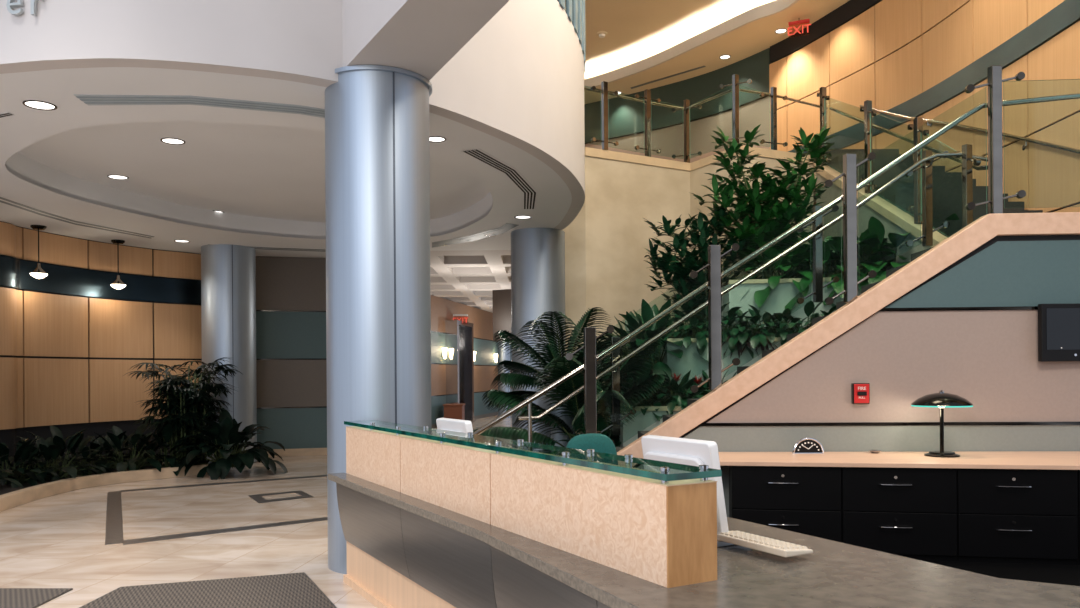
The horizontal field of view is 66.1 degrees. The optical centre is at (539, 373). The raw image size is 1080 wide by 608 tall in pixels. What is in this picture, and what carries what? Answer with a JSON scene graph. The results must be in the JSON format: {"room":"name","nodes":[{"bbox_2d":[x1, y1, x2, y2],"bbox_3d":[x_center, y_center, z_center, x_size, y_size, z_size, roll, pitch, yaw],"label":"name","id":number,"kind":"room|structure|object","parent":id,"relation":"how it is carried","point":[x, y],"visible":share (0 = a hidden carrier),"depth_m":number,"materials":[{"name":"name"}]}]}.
{"room":"lobby","nodes":[
{"label":"lobby","id":0,"kind":"room"},
{"bbox_2d":[0,221,201,472],"bbox_3d":[-7.186,-0.300,12.225,0.662,3.600,8.078,0,0,22],"label":"wall","id":1,"kind":"structure","parent":0,"point":[69,338],"depth_m":12.90,"materials":[{"name":"brown wood"}]},
{"bbox_2d":[0,67,571,312],"bbox_3d":[-2.167,-2.295,19.101,12.278,0.320,26.588,0,0,22],"label":"ceiling","id":2,"kind":"structure","parent":0,"point":[27,126],"depth_m":9.59,"materials":[{"name":"paint"}]},
{"bbox_2d":[30,225,47,278],"bbox_3d":[-7.114,-1.726,11.779,0.220,0.748,0.220,0,0,0],"label":"pendant lamp","id":3,"kind":"object","parent":2,"relation":"hanging from","point":[38,272],"visible":1,"depth_m":11.73,"materials":[{"name":"white glass"}]},
{"bbox_2d":[22,100,56,109],"bbox_3d":[-3.945,-2.122,6.549,0.239,0.010,0.239,0,0,0],"label":"recessed light","id":4,"kind":"object","parent":2,"relation":"in","point":[35,104],"visible":1,"depth_m":6.55,"materials":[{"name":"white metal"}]},
{"bbox_2d":[0,195,154,238],"bbox_3d":[-6.378,-2.108,11.194,0.592,0.018,3.534,0,0,8],"label":"ceiling vent","id":5,"kind":"object","parent":2,"relation":"in","point":[6,201],"visible":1,"depth_m":11.28,"materials":[{"name":"metal"}]},
{"bbox_2d":[110,239,125,288],"bbox_3d":[-6.647,-1.719,13.079,0.220,0.769,0.220,0,0,0],"label":"pendant lamp","id":6,"kind":"object","parent":2,"relation":"hanging from","point":[118,284],"visible":1,"depth_m":13.04,"materials":[{"name":"white glass"}]},
{"bbox_2d":[160,138,185,144],"bbox_3d":[-3.770,-2.393,8.527,0.239,0.010,0.239,0,0,0],"label":"recessed light","id":7,"kind":"object","parent":2,"relation":"in","point":[174,141],"visible":1,"depth_m":8.53,"materials":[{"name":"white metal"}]},
{"bbox_2d":[74,94,324,117],"bbox_3d":[-2.641,-2.135,6.559,1.876,0.018,0.382,0,0,-12],"label":"ceiling vent","id":8,"kind":"object","parent":2,"relation":"in","point":[87,99],"visible":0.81,"depth_m":6.50,"materials":[{"name":"grey metal"}]},
{"bbox_2d":[208,244,325,251],"bbox_3d":[-4.495,-2.122,13.996,2.060,0.018,0.417,0,0,-20],"label":"ceiling vent","id":9,"kind":"object","parent":2,"relation":"in","point":[254,247],"visible":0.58,"depth_m":14.08,"materials":[{"name":"metal"}]},
{"bbox_2d":[429,136,445,141],"bbox_3d":[-0.949,-2.142,7.570,0.187,0.010,0.187,0,0,0],"label":"recessed light","id":10,"kind":"object","parent":2,"relation":"in","point":[431,138],"visible":0.77,"depth_m":7.58,"materials":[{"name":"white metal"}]},
{"bbox_2d":[432,223,517,247],"bbox_3d":[-1.069,-2.146,12.962,0.458,0.018,2.598,0,0,-37],"label":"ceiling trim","id":11,"kind":"structure","parent":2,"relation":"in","point":[506,227],"depth_m":12.91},
{"bbox_2d":[462,149,538,208],"bbox_3d":[-0.307,-2.151,9.342,0.388,0.018,2.934,0,0,11],"label":"ceiling vent","id":12,"kind":"object","parent":2,"relation":"in","point":[529,193],"visible":1,"depth_m":8.92,"materials":[{"name":"metal"}]},
{"bbox_2d":[0,0,584,229],"bbox_3d":[-2.993,-2.939,8.705,9.527,1.621,6.106,0,0,-27],"label":"wall","id":13,"kind":"structure","parent":0,"point":[518,81],"depth_m":5.96,"materials":[{"name":"white paint"}]},
{"bbox_2d":[6,0,23,15],"bbox_3d":[-3.562,-2.502,5.632,0.113,0.131,0.024,0,0,11],"label":"letter","id":14,"kind":"object","parent":13,"relation":"attached to","point":[10,4],"depth_m":5.62,"materials":[{"name":"metal"}]},
{"bbox_2d":[30,0,43,15],"bbox_3d":[-3.387,-2.489,5.600,0.092,0.128,0.024,0,0,8],"label":"letter","id":15,"kind":"object","parent":13,"relation":"attached to","point":[33,3],"depth_m":5.59,"materials":[{"name":"metal"}]},
{"bbox_2d":[557,0,827,162],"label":"glass railing","id":16,"kind":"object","parent":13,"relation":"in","point":[574,9],"depth_m":13.09,"materials":[{"name":"clear glass"}]},
{"bbox_2d":[585,145,814,170],"bbox_3d":[2.253,-3.451,16.381,4.373,0.130,7.238,0,0,0],"label":"trim","id":17,"kind":"structure","parent":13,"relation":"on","point":[591,152],"depth_m":13.23,"materials":[{"name":"wood"}]},
{"bbox_2d":[256,256,511,448],"bbox_3d":[-2.368,-0.344,23.657,2.024,3.620,18.848,0,0,14],"label":"wall","id":18,"kind":"structure","parent":0,"point":[291,362],"depth_m":15.07,"materials":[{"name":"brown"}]},
{"bbox_2d":[267,448,326,456],"bbox_3d":[-4.432,1.416,15.021,2.184,0.130,0.060,0,0,-16],"label":"baseboard","id":19,"kind":"structure","parent":18,"relation":"attached to","point":[300,451],"depth_m":15.02,"materials":[{"name":"stone"}]},
{"bbox_2d":[445,320,473,422],"bbox_3d":[-2.348,-0.030,24.329,0.370,2.992,1.722,0,0,11],"label":"doorway","id":20,"kind":"structure","parent":18,"relation":"in","point":[459,337],"depth_m":24.87,"materials":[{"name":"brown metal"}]},
{"bbox_2d":[342,0,509,80],"bbox_3d":[0.568,-3.349,3.304,0.698,2.210,8.644,0,0,-30],"label":"beam","id":21,"kind":"structure","parent":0,"point":[421,37],"depth_m":5.53,"materials":[{"name":"white paint"}]},
{"bbox_2d":[0,415,1079,607],"bbox_3d":[-2.489,1.563,15.500,23.000,0.208,37.000,0,0,0],"label":"floor","id":22,"kind":"structure","parent":0,"point":[97,541],"depth_m":7.51,"materials":[{"name":"beige stone"}]},
{"bbox_2d":[0,588,72,607],"bbox_3d":[-3.204,1.466,4.911,0.790,0.011,2.270,0,0,-30],"label":"floor mat","id":23,"kind":"object","parent":22,"relation":"on","point":[9,597],"visible":1,"depth_m":5.46,"materials":[{"name":"carpet"}]},
{"bbox_2d":[0,464,207,511],"bbox_3d":[-6.441,1.423,10.377,2.665,0.145,5.428,0,0,9],"label":"planter","id":24,"kind":"object","parent":22,"relation":"on","point":[10,497],"visible":0.69,"depth_m":10.78,"materials":[{"name":"stone"}]},
{"bbox_2d":[0,454,23,488],"bbox_3d":[-6.781,1.219,9.893,1.192,0.757,0.971,0,0,-19],"label":"plant","id":25,"kind":"object","parent":24,"relation":"in","point":[16,482],"visible":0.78,"depth_m":9.91,"materials":[{"name":"green plant"}]},
{"bbox_2d":[0,437,45,484],"bbox_3d":[-6.916,1.183,10.559,1.168,0.910,1.434,0,0,-26],"label":"plant","id":26,"kind":"object","parent":24,"relation":"in","point":[3,451],"visible":0.61,"depth_m":10.48,"materials":[{"name":"green plant"}]},
{"bbox_2d":[0,443,59,487],"bbox_3d":[-6.723,1.216,10.487,1.206,0.766,0.982,0,0,5],"label":"plant","id":27,"kind":"object","parent":24,"relation":"in","point":[26,451],"visible":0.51,"depth_m":10.43,"materials":[{"name":"green plant"}]},
{"bbox_2d":[0,452,60,480],"bbox_3d":[-6.806,1.256,10.890,0.948,0.602,0.772,0,0,-33],"label":"plant","id":28,"kind":"object","parent":24,"relation":"in","point":[40,456],"visible":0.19,"depth_m":10.95,"materials":[{"name":"green plant"}]},
{"bbox_2d":[12,435,87,478],"bbox_3d":[-6.596,1.217,11.152,0.974,0.760,1.197,0,0,-41],"label":"plant","id":29,"kind":"object","parent":24,"relation":"in","point":[49,440],"visible":0.38,"depth_m":11.08,"materials":[{"name":"green plant"}]},
{"bbox_2d":[7,428,103,485],"bbox_3d":[-6.392,1.181,10.986,1.162,0.906,1.427,0,0,-3],"label":"plant","id":30,"kind":"object","parent":24,"relation":"in","point":[47,451],"visible":0.73,"depth_m":10.94,"materials":[{"name":"green plant"}]},
{"bbox_2d":[13,425,118,478],"bbox_3d":[-6.638,1.182,11.666,1.166,0.909,1.432,0,0,42],"label":"plant","id":31,"kind":"object","parent":24,"relation":"in","point":[57,435],"visible":0.32,"depth_m":11.61,"materials":[{"name":"green plant"}]},
{"bbox_2d":[58,445,113,477],"bbox_3d":[-6.344,1.253,11.437,0.946,0.600,0.770,0,0,34],"label":"plant","id":32,"kind":"object","parent":24,"relation":"in","point":[84,454],"visible":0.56,"depth_m":11.38,"materials":[{"name":"green plant"}]},
{"bbox_2d":[65,437,125,468],"bbox_3d":[-6.573,1.255,12.374,0.941,0.597,0.766,0,0,-10],"label":"plant","id":33,"kind":"object","parent":24,"relation":"in","point":[99,439],"visible":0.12,"depth_m":12.41,"materials":[{"name":"green plant"}]},
{"bbox_2d":[64,431,145,470],"bbox_3d":[-6.310,1.214,12.123,0.978,0.763,1.202,0,0,27],"label":"plant","id":34,"kind":"object","parent":24,"relation":"in","point":[95,444],"visible":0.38,"depth_m":12.10,"materials":[{"name":"green plant"}]},
{"bbox_2d":[101,428,163,464],"bbox_3d":[-6.353,1.213,12.875,0.986,0.769,1.211,0,0,-17],"label":"plant","id":35,"kind":"object","parent":24,"relation":"in","point":[127,443],"visible":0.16,"depth_m":12.77,"materials":[{"name":"green plant"}]},
{"bbox_2d":[88,422,178,471],"bbox_3d":[-5.910,1.177,12.079,1.430,0.907,1.164,0,0,20],"label":"plant","id":36,"kind":"object","parent":24,"relation":"in","point":[113,439],"visible":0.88,"depth_m":11.88,"materials":[{"name":"green plant"}]},
{"bbox_2d":[118,440,169,465],"bbox_3d":[-5.965,1.250,12.591,0.768,0.599,0.943,0,0,12],"label":"plant","id":37,"kind":"object","parent":24,"relation":"in","point":[151,444],"visible":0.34,"depth_m":12.52,"materials":[{"name":"green plant"}]},
{"bbox_2d":[119,424,212,475],"bbox_3d":[-5.601,1.176,12.319,1.424,0.904,1.160,0,0,-25],"label":"plant","id":38,"kind":"object","parent":24,"relation":"in","point":[168,429],"visible":0.59,"depth_m":12.21,"materials":[{"name":"green plant"}]},
{"bbox_2d":[123,357,241,465],"bbox_3d":[-5.353,0.566,12.637,1.637,1.643,1.647,0,0,0],"label":"palm","id":39,"kind":"object","parent":24,"relation":"on","point":[189,406],"visible":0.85,"depth_m":12.41,"materials":[{"name":"green plant"}]},
{"bbox_2d":[169,408,287,479],"bbox_3d":[-4.636,1.059,12.337,1.626,1.100,1.569,0,0,26],"label":"plant","id":40,"kind":"object","parent":24,"relation":"in","point":[225,434],"visible":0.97,"depth_m":12.01,"materials":[{"name":"green plant"}]},
{"bbox_2d":[79,572,336,607],"bbox_3d":[-1.765,1.456,4.997,2.249,0.011,2.168,0,0,0],"label":"floor mat","id":41,"kind":"object","parent":22,"relation":"on","point":[291,590],"visible":1,"depth_m":5.47,"materials":[{"name":"carpet"}]},
{"bbox_2d":[201,244,256,463],"bbox_3d":[-5.222,-0.314,13.950,0.860,3.600,0.860,0,0,0],"label":"column","id":42,"kind":"structure","parent":22,"relation":"on","point":[228,272],"depth_m":13.60,"materials":[{"name":"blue metal"}]},
{"bbox_2d":[325,65,431,573],"bbox_3d":[-1.241,-0.385,6.400,0.840,3.687,0.840,0,0,0],"label":"column","id":43,"kind":"structure","parent":22,"relation":"on","point":[377,149],"depth_m":6.06,"materials":[{"name":"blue metal"}]},
{"bbox_2d":[443,403,464,419],"bbox_3d":[-2.361,1.147,22.881,0.550,0.640,0.750,0,0,0],"label":"chest","id":44,"kind":"object","parent":22,"relation":"on","point":[452,411],"visible":0.73,"depth_m":22.53,"materials":[{"name":"brown wood"}]},
{"bbox_2d":[498,341,509,417],"bbox_3d":[-1.202,-0.342,27.600,0.400,3.600,0.400,0,0,0],"label":"column","id":45,"kind":"structure","parent":22,"relation":"on","point":[502,356],"depth_m":27.43,"materials":[{"name":"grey metal"}]},
{"bbox_2d":[511,228,565,444],"bbox_3d":[-0.022,-0.350,12.600,0.820,3.600,0.810,0,0,0],"label":"column","id":46,"kind":"structure","parent":22,"relation":"on","point":[537,254],"depth_m":12.25,"materials":[{"name":"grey metal"}]},
{"bbox_2d":[550,402,575,446],"bbox_3d":[0.306,0.908,10.900,0.340,1.080,0.340,0,0,0],"label":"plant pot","id":47,"kind":"object","parent":22,"relation":"on","point":[568,420],"visible":0.16,"depth_m":10.75,"materials":[{"name":"ceramic"}]},
{"bbox_2d":[487,307,642,409],"bbox_3d":[0.420,-0.165,10.851,2.264,1.457,2.089,0,0,40],"label":"palm","id":48,"kind":"object","parent":47,"relation":"in","point":[514,378],"visible":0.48,"depth_m":10.64,"materials":[{"name":"green plant"}]},
{"bbox_2d":[556,415,619,445],"bbox_3d":[0.672,0.958,9.562,1.621,1.004,1.460,0,0,-28],"label":"plant","id":49,"kind":"object","parent":22,"relation":"on","point":[601,425],"visible":0.03,"depth_m":9.46,"materials":[{"name":"green plant"}]},
{"bbox_2d":[566,433,616,454],"bbox_3d":[0.268,0.928,5.878,0.641,1.039,0.613,0,0,-25],"label":"office chair","id":50,"kind":"object","parent":22,"relation":"on","point":[601,443],"visible":0.07,"depth_m":5.68,"materials":[{"name":"teal fabric"}]},
{"bbox_2d":[328,420,1079,607],"bbox_3d":[0.442,0.875,3.914,1.930,1.143,5.253,0,0,-29],"label":"reception desk","id":51,"kind":"object","parent":22,"relation":"on","point":[430,517],"visible":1,"depth_m":3.20,"materials":[{"name":"brown wood"}]},
{"bbox_2d":[436,418,472,432],"bbox_3d":[-0.470,0.484,5.099,0.249,0.417,0.470,0,0,-29],"label":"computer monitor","id":52,"kind":"object","parent":51,"relation":"on","point":[464,426],"visible":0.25,"depth_m":5.01,"materials":[{"name":"white plastic"}]},
{"bbox_2d":[641,435,734,546],"bbox_3d":[0.635,0.476,3.509,0.249,0.417,0.470,0,0,-29],"label":"desktop computer","id":53,"kind":"object","parent":51,"relation":"on","point":[693,452],"visible":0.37,"depth_m":3.36,"materials":[{"name":"white plastic"}]},
{"bbox_2d":[717,531,812,556],"bbox_3d":[0.845,0.644,3.190,0.140,0.032,0.404,0,0,-29],"label":"keyboard","id":54,"kind":"object","parent":51,"relation":"on","point":[765,544],"visible":0.97,"depth_m":3.12,"materials":[{"name":"beige plastic"}]},
{"bbox_2d":[605,277,860,446],"bbox_3d":[2.437,0.116,11.035,3.973,2.625,3.730,0,0,0],"label":"planter","id":55,"kind":"object","parent":22,"relation":"on","point":[778,297],"visible":0.12,"depth_m":10.09,"materials":[{"name":"paint"}]},
{"bbox_2d":[473,335,669,446],"bbox_3d":[0.556,0.492,9.979,2.809,1.878,2.744,0,0,5],"label":"palm","id":56,"kind":"object","parent":55,"relation":"in","point":[575,404],"visible":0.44,"depth_m":9.54,"materials":[{"name":"green plant"}]},
{"bbox_2d":[582,311,660,370],"bbox_3d":[1.346,-0.312,11.602,1.802,1.115,1.623,0,0,22],"label":"plant","id":57,"kind":"object","parent":55,"relation":"on","point":[632,344],"visible":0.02,"depth_m":11.44,"materials":[{"name":"green plant"}]},
{"bbox_2d":[596,311,660,384],"bbox_3d":[1.352,-0.332,12.041,1.945,1.204,1.752,0,0,-22],"label":"plant","id":58,"kind":"object","parent":55,"relation":"on","point":[630,312],"visible":0.02,"depth_m":12.09,"materials":[{"name":"green plant"}]},
{"bbox_2d":[597,375,661,409],"bbox_3d":[1.064,0.269,9.934,0.882,0.546,0.794,0,0,-16],"label":"plant","id":59,"kind":"object","parent":55,"relation":"on","point":[630,381],"visible":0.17,"depth_m":9.85,"materials":[{"name":"green plant"}]},
{"bbox_2d":[577,299,708,391],"bbox_3d":[1.412,-0.336,10.589,1.969,1.219,1.774,0,0,9],"label":"plant","id":60,"kind":"object","parent":55,"relation":"on","point":[647,313],"visible":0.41,"depth_m":10.31,"materials":[{"name":"green plant"}]},
{"bbox_2d":[596,299,690,385],"bbox_3d":[1.503,-0.336,10.930,1.964,1.216,1.769,0,0,-9],"label":"plant","id":61,"kind":"object","parent":55,"relation":"on","point":[654,307],"visible":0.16,"depth_m":10.58,"materials":[{"name":"green plant"}]},
{"bbox_2d":[620,373,677,420],"bbox_3d":[1.177,0.267,9.872,0.804,0.553,0.893,0,0,-19],"label":"plant","id":62,"kind":"object","parent":55,"relation":"on","point":[645,403],"visible":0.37,"depth_m":9.65,"materials":[{"name":"green plant"}]},
{"bbox_2d":[631,382,678,417],"bbox_3d":[1.403,0.282,9.790,0.770,0.477,0.694,0,0,-3],"label":"plant","id":63,"kind":"object","parent":55,"relation":"on","point":[654,395],"visible":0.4,"depth_m":9.66,"materials":[{"name":"green plant"}]},
{"bbox_2d":[643,373,698,405],"bbox_3d":[1.576,0.265,9.924,0.799,0.549,0.887,0,0,0],"label":"plant","id":64,"kind":"object","parent":55,"relation":"on","point":[674,384],"visible":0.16,"depth_m":9.82,"materials":[{"name":"green plant"}]},
{"bbox_2d":[668,373,685,405],"bbox_3d":[1.585,0.287,9.623,0.346,0.610,0.328,0,0,15],"label":"bromeliad","id":65,"kind":"object","parent":55,"relation":"on","point":[675,378],"visible":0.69,"depth_m":9.58,"materials":[{"name":"green plant"}]},
{"bbox_2d":[671,373,683,381],"bbox_3d":[1.592,0.035,9.621,0.145,0.107,0.198,0,0,41],"label":"flower","id":66,"kind":"object","parent":65,"relation":"on","point":[675,378],"depth_m":9.60,"materials":[{"name":"red plant"}]},
{"bbox_2d":[648,370,709,413],"bbox_3d":[1.656,0.252,9.720,0.878,0.603,0.975,0,0,12],"label":"plant","id":67,"kind":"object","parent":55,"relation":"on","point":[670,407],"visible":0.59,"depth_m":9.58,"materials":[{"name":"green plant"}]},
{"bbox_2d":[656,310,723,354],"bbox_3d":[1.881,-0.508,10.247,0.961,0.568,0.876,0,0,40],"label":"plant","id":68,"kind":"object","parent":55,"relation":"on","point":[687,341],"visible":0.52,"depth_m":10.13,"materials":[{"name":"green plant"}]},
{"bbox_2d":[694,375,703,398],"bbox_3d":[1.821,0.316,9.583,0.346,0.610,0.328,0,0,15],"label":"bromeliad","id":69,"kind":"object","parent":55,"relation":"on","point":[696,380],"visible":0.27,"depth_m":9.56,"materials":[{"name":"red plant"}]},
{"bbox_2d":[694,375,703,383],"bbox_3d":[1.828,0.064,9.581,0.145,0.107,0.198,0,0,41],"label":"flower","id":70,"kind":"object","parent":69,"relation":"on","point":[696,380],"depth_m":9.56,"materials":[{"name":"red plant"}]},
{"bbox_2d":[643,204,757,327],"bbox_3d":[2.229,-1.414,11.380,1.623,2.009,1.130,0,0,0],"label":"shrub","id":71,"kind":"object","parent":55,"relation":"on","point":[681,281],"visible":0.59,"depth_m":11.27,"materials":[{"name":"green plant"}]},
{"bbox_2d":[680,370,727,398],"bbox_3d":[2.031,0.249,9.880,0.876,0.602,0.972,0,0,31],"label":"plant","id":72,"kind":"object","parent":55,"relation":"on","point":[705,376],"visible":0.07,"depth_m":9.82,"materials":[{"name":"green plant"}]},
{"bbox_2d":[673,302,753,357],"bbox_3d":[2.179,-0.531,10.353,1.075,0.697,1.180,0,0,6],"label":"plant","id":73,"kind":"object","parent":55,"relation":"on","point":[701,342],"visible":0.42,"depth_m":9.98,"materials":[{"name":"green plant"}]},
{"bbox_2d":[692,310,764,351],"bbox_3d":[2.292,-0.511,10.295,0.968,0.572,0.882,0,0,22],"label":"plant","id":74,"kind":"object","parent":55,"relation":"on","point":[730,321],"visible":0.2,"depth_m":10.08,"materials":[{"name":"green plant"}]},
{"bbox_2d":[721,333,758,357],"bbox_3d":[2.418,-0.336,10.101,0.550,0.336,0.543,0,0,0],"label":"dracaena","id":75,"kind":"object","parent":55,"relation":"on","point":[739,344],"visible":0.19,"depth_m":9.93,"materials":[{"name":"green plant"}]},
{"bbox_2d":[704,309,778,346],"bbox_3d":[2.477,-0.522,10.228,0.970,0.629,1.065,0,0,37],"label":"plant","id":76,"kind":"object","parent":55,"relation":"on","point":[742,336],"visible":0.48,"depth_m":9.90,"materials":[{"name":"green plant"}]},
{"bbox_2d":[740,332,777,355],"bbox_3d":[2.669,-0.338,10.055,0.543,0.336,0.550,0,0,33],"label":"dracaena","id":77,"kind":"object","parent":55,"relation":"on","point":[768,341],"visible":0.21,"depth_m":9.90,"materials":[{"name":"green plant"}]},
{"bbox_2d":[691,124,837,279],"bbox_3d":[3.064,-2.336,11.484,2.017,2.340,1.300,0,0,0],"label":"shrub","id":78,"kind":"object","parent":55,"relation":"on","point":[765,222],"visible":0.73,"depth_m":11.28,"materials":[{"name":"green plant"}]},
{"bbox_2d":[726,305,806,348],"bbox_3d":[2.774,-0.528,10.137,1.004,0.650,1.102,0,0,-37],"label":"plant","id":79,"kind":"object","parent":55,"relation":"on","point":[755,340],"visible":0.44,"depth_m":9.96,"materials":[{"name":"green plant"}]},
{"bbox_2d":[751,308,810,345],"bbox_3d":[3.052,-0.513,10.140,0.938,0.554,0.855,0,0,-22],"label":"plant","id":80,"kind":"object","parent":55,"relation":"on","point":[779,316],"visible":0.32,"depth_m":9.96,"materials":[{"name":"green plant"}]},
{"bbox_2d":[733,241,832,307],"bbox_3d":[3.139,-1.284,10.903,1.331,0.896,1.331,0,0,-9],"label":"plant","id":81,"kind":"object","parent":55,"relation":"on","point":[760,296],"visible":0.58,"depth_m":10.59,"materials":[{"name":"green plant"}]},
{"bbox_2d":[752,242,838,278],"bbox_3d":[3.517,-1.291,11.203,1.389,0.936,1.389,0,0,-40],"label":"plant","id":82,"kind":"object","parent":55,"relation":"on","point":[787,257],"visible":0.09,"depth_m":10.98,"materials":[{"name":"green plant"}]},
{"bbox_2d":[769,300,835,343],"bbox_3d":[3.257,-0.540,10.162,1.091,0.707,1.197,0,0,-6],"label":"plant","id":83,"kind":"object","parent":55,"relation":"on","point":[809,308],"visible":0.19,"depth_m":9.88,"materials":[{"name":"green plant"}]},
{"bbox_2d":[775,229,896,310],"bbox_3d":[3.808,-1.316,10.759,1.663,1.120,1.663,0,0,16],"label":"plant","id":84,"kind":"object","parent":55,"relation":"on","point":[838,287],"visible":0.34,"depth_m":10.42,"materials":[{"name":"green plant"}]},
{"bbox_2d":[823,234,891,304],"bbox_3d":[4.140,-1.295,10.694,1.381,0.931,1.381,0,0,31],"label":"plant","id":85,"kind":"object","parent":55,"relation":"on","point":[867,249],"visible":0.2,"depth_m":10.43,"materials":[{"name":"green plant"}]},
{"bbox_2d":[826,216,938,285],"bbox_3d":[4.472,-1.331,10.586,1.790,1.206,1.790,0,0,-43],"label":"plant","id":86,"kind":"object","parent":55,"relation":"on","point":[875,226],"visible":0.27,"depth_m":10.19,"materials":[{"name":"green plant"}]},
{"bbox_2d":[867,240,906,264],"bbox_3d":[4.775,-1.295,10.550,1.333,0.898,1.333,0,0,-28],"label":"plant","id":87,"kind":"object","parent":55,"relation":"on","point":[890,245],"visible":0.03,"depth_m":10.37,"materials":[{"name":"green plant"}]},
{"bbox_2d":[729,466,841,542],"bbox_3d":[1.968,1.078,6.719,0.828,0.716,0.538,0,0,10],"label":"filing cabinet","id":88,"kind":"object","parent":22,"relation":"on","point":[803,500],"visible":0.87,"depth_m":6.49,"materials":[{"name":"black laminate"}]},
{"bbox_2d":[616,212,1079,458],"bbox_3d":[2.804,0.050,8.022,6.494,2.862,1.896,0,0,0],"label":"staircase","id":89,"kind":"structure","parent":22,"relation":"on","point":[874,297],"depth_m":7.25,"materials":[{"name":"beige wood"}]},
{"bbox_2d":[519,150,987,442],"bbox_3d":[2.278,-0.472,8.831,5.020,3.812,0.212,0,0,0],"label":"glass railing","id":90,"kind":"object","parent":89,"relation":"attached to","point":[927,160],"visible":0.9,"depth_m":8.87,"materials":[{"name":"metal"}]},
{"bbox_2d":[473,65,1079,446],"bbox_3d":[2.830,-0.626,7.349,6.952,4.112,0.136,0,0,3],"label":"glass railing","id":91,"kind":"object","parent":89,"relation":"on","point":[995,103],"visible":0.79,"depth_m":7.35,"materials":[{"name":"metal"}]},
{"bbox_2d":[841,467,956,560],"bbox_3d":[2.788,1.073,6.573,0.828,0.716,0.538,0,0,10],"label":"filing cabinet","id":92,"kind":"object","parent":22,"relation":"on","point":[905,512],"visible":0.91,"depth_m":6.34,"materials":[{"name":"black laminate"}]},
{"bbox_2d":[718,451,1079,469],"bbox_3d":[3.047,0.695,6.654,3.688,0.033,1.221,0,0,3],"label":"countertop","id":93,"kind":"structure","parent":92,"relation":"on","point":[1044,460],"depth_m":6.55,"materials":[{"name":"brown wood"}]},
{"bbox_2d":[792,437,823,453],"bbox_3d":[2.305,0.617,7.135,0.275,0.145,0.031,0,0,0],"label":"desk clock","id":94,"kind":"object","parent":93,"relation":"on","point":[808,445],"visible":0.99,"depth_m":7.13,"materials":[{"name":"black plastic"}]},
{"bbox_2d":[911,390,972,457],"bbox_3d":[3.316,0.404,6.851,0.462,0.546,0.462,0,0,0],"label":"table lamp","id":95,"kind":"object","parent":93,"relation":"on","point":[942,400],"visible":1,"depth_m":6.75,"materials":[{"name":"black metal"}]},
{"bbox_2d":[814,149,1042,270],"bbox_3d":[5.236,-1.062,11.045,1.686,4.910,4.590,0,0,0],"label":"staircase","id":96,"kind":"structure","parent":22,"relation":"on","point":[946,186],"depth_m":10.98,"materials":[{"name":"stone"}]},
{"bbox_2d":[817,87,987,236],"bbox_3d":[4.527,-2.893,10.900,0.193,3.263,4.879,0,0,0],"label":"glass railing","id":97,"kind":"object","parent":96,"relation":"attached to","point":[966,161],"visible":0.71,"depth_m":9.82,"materials":[{"name":"metal"}]},
{"bbox_2d":[956,468,1077,564],"bbox_3d":[3.607,1.067,6.428,0.828,0.716,0.538,0,0,10],"label":"filing cabinet","id":98,"kind":"object","parent":22,"relation":"on","point":[1004,515],"visible":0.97,"depth_m":6.20,"materials":[{"name":"black laminate"}]},
{"bbox_2d":[584,0,774,79],"bbox_3d":[2.401,-7.037,13.250,7.900,0.100,15.500,0,0,0],"label":"ceiling","id":99,"kind":"structure","parent":0,"point":[637,30],"depth_m":16.58,"materials":[{"name":"beige paint"}]},
{"bbox_2d":[563,154,812,434],"bbox_3d":[2.278,-0.976,16.396,4.330,4.820,7.208,0,0,0],"label":"wall","id":100,"kind":"structure","parent":0,"point":[606,243],"depth_m":13.17,"materials":[{"name":"beige paint"}]},
{"bbox_2d":[584,0,848,103],"bbox_3d":[3.290,-6.513,14.138,4.431,0.040,16.638,0,0,-25],"label":"ceiling","id":101,"kind":"structure","parent":0,"point":[750,39],"depth_m":16.57,"materials":[{"name":"beige paint"}]},
{"bbox_2d":[630,65,706,89],"bbox_3d":[2.762,-6.492,18.175,2.004,0.018,0.204,0,0,43],"label":"ceiling vent","id":102,"kind":"object","parent":101,"relation":"in","point":[701,66],"visible":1,"depth_m":18.15,"materials":[{"name":"black metal"}]},
{"bbox_2d":[788,18,810,34],"bbox_3d":[4.738,-6.338,15.159,0.412,0.330,0.060,0,0,23],"label":"exit sign","id":103,"kind":"object","parent":101,"relation":"hanging from","point":[799,21],"visible":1,"depth_m":15.15,"materials":[{"name":"plastic"}]},
{"bbox_2d":[492,0,1079,340],"bbox_3d":[3.890,-3.927,14.431,3.448,6.100,16.808,0,0,-26],"label":"wall","id":104,"kind":"structure","parent":0,"point":[913,58],"depth_m":13.15,"materials":[{"name":"brown wood"}]},
{"bbox_2d":[584,0,798,87],"bbox_3d":[3.275,-6.603,13.034,3.512,0.221,13.920,0,0,-25],"label":"trim","id":105,"kind":"structure","parent":104,"relation":"attached to","point":[777,6],"depth_m":16.46,"materials":[{"name":"white paint"}]},
{"bbox_2d":[860,105,1079,153],"bbox_3d":[5.900,-3.479,11.630,0.303,2.260,5.220,0,0,-6],"label":"wall handrail","id":106,"kind":"object","parent":104,"relation":"attached to","point":[1065,148],"visible":0.83,"depth_m":11.12,"materials":[{"name":"silver metal"}]},
{"bbox_2d":[679,235,1079,516],"bbox_3d":[2.877,0.074,7.347,6.064,2.712,0.152,0,0,3],"label":"wall","id":107,"kind":"structure","parent":0,"point":[969,331],"depth_m":7.25,"materials":[{"name":"beige paint"}]},
{"bbox_2d":[851,383,869,403],"bbox_3d":[2.807,0.171,7.260,0.145,0.180,0.066,0,0,0],"label":"fire alarm box","id":108,"kind":"object","parent":107,"relation":"attached to","point":[860,392],"visible":1,"depth_m":7.24,"materials":[{"name":"red metal"}]},
{"bbox_2d":[1038,303,1079,361],"bbox_3d":[4.644,-0.357,7.161,0.689,0.495,0.111,0,0,0],"label":"wall screen","id":109,"kind":"object","parent":107,"relation":"attached to","point":[1058,324],"visible":1,"depth_m":7.11,"materials":[{"name":"black plastic"}]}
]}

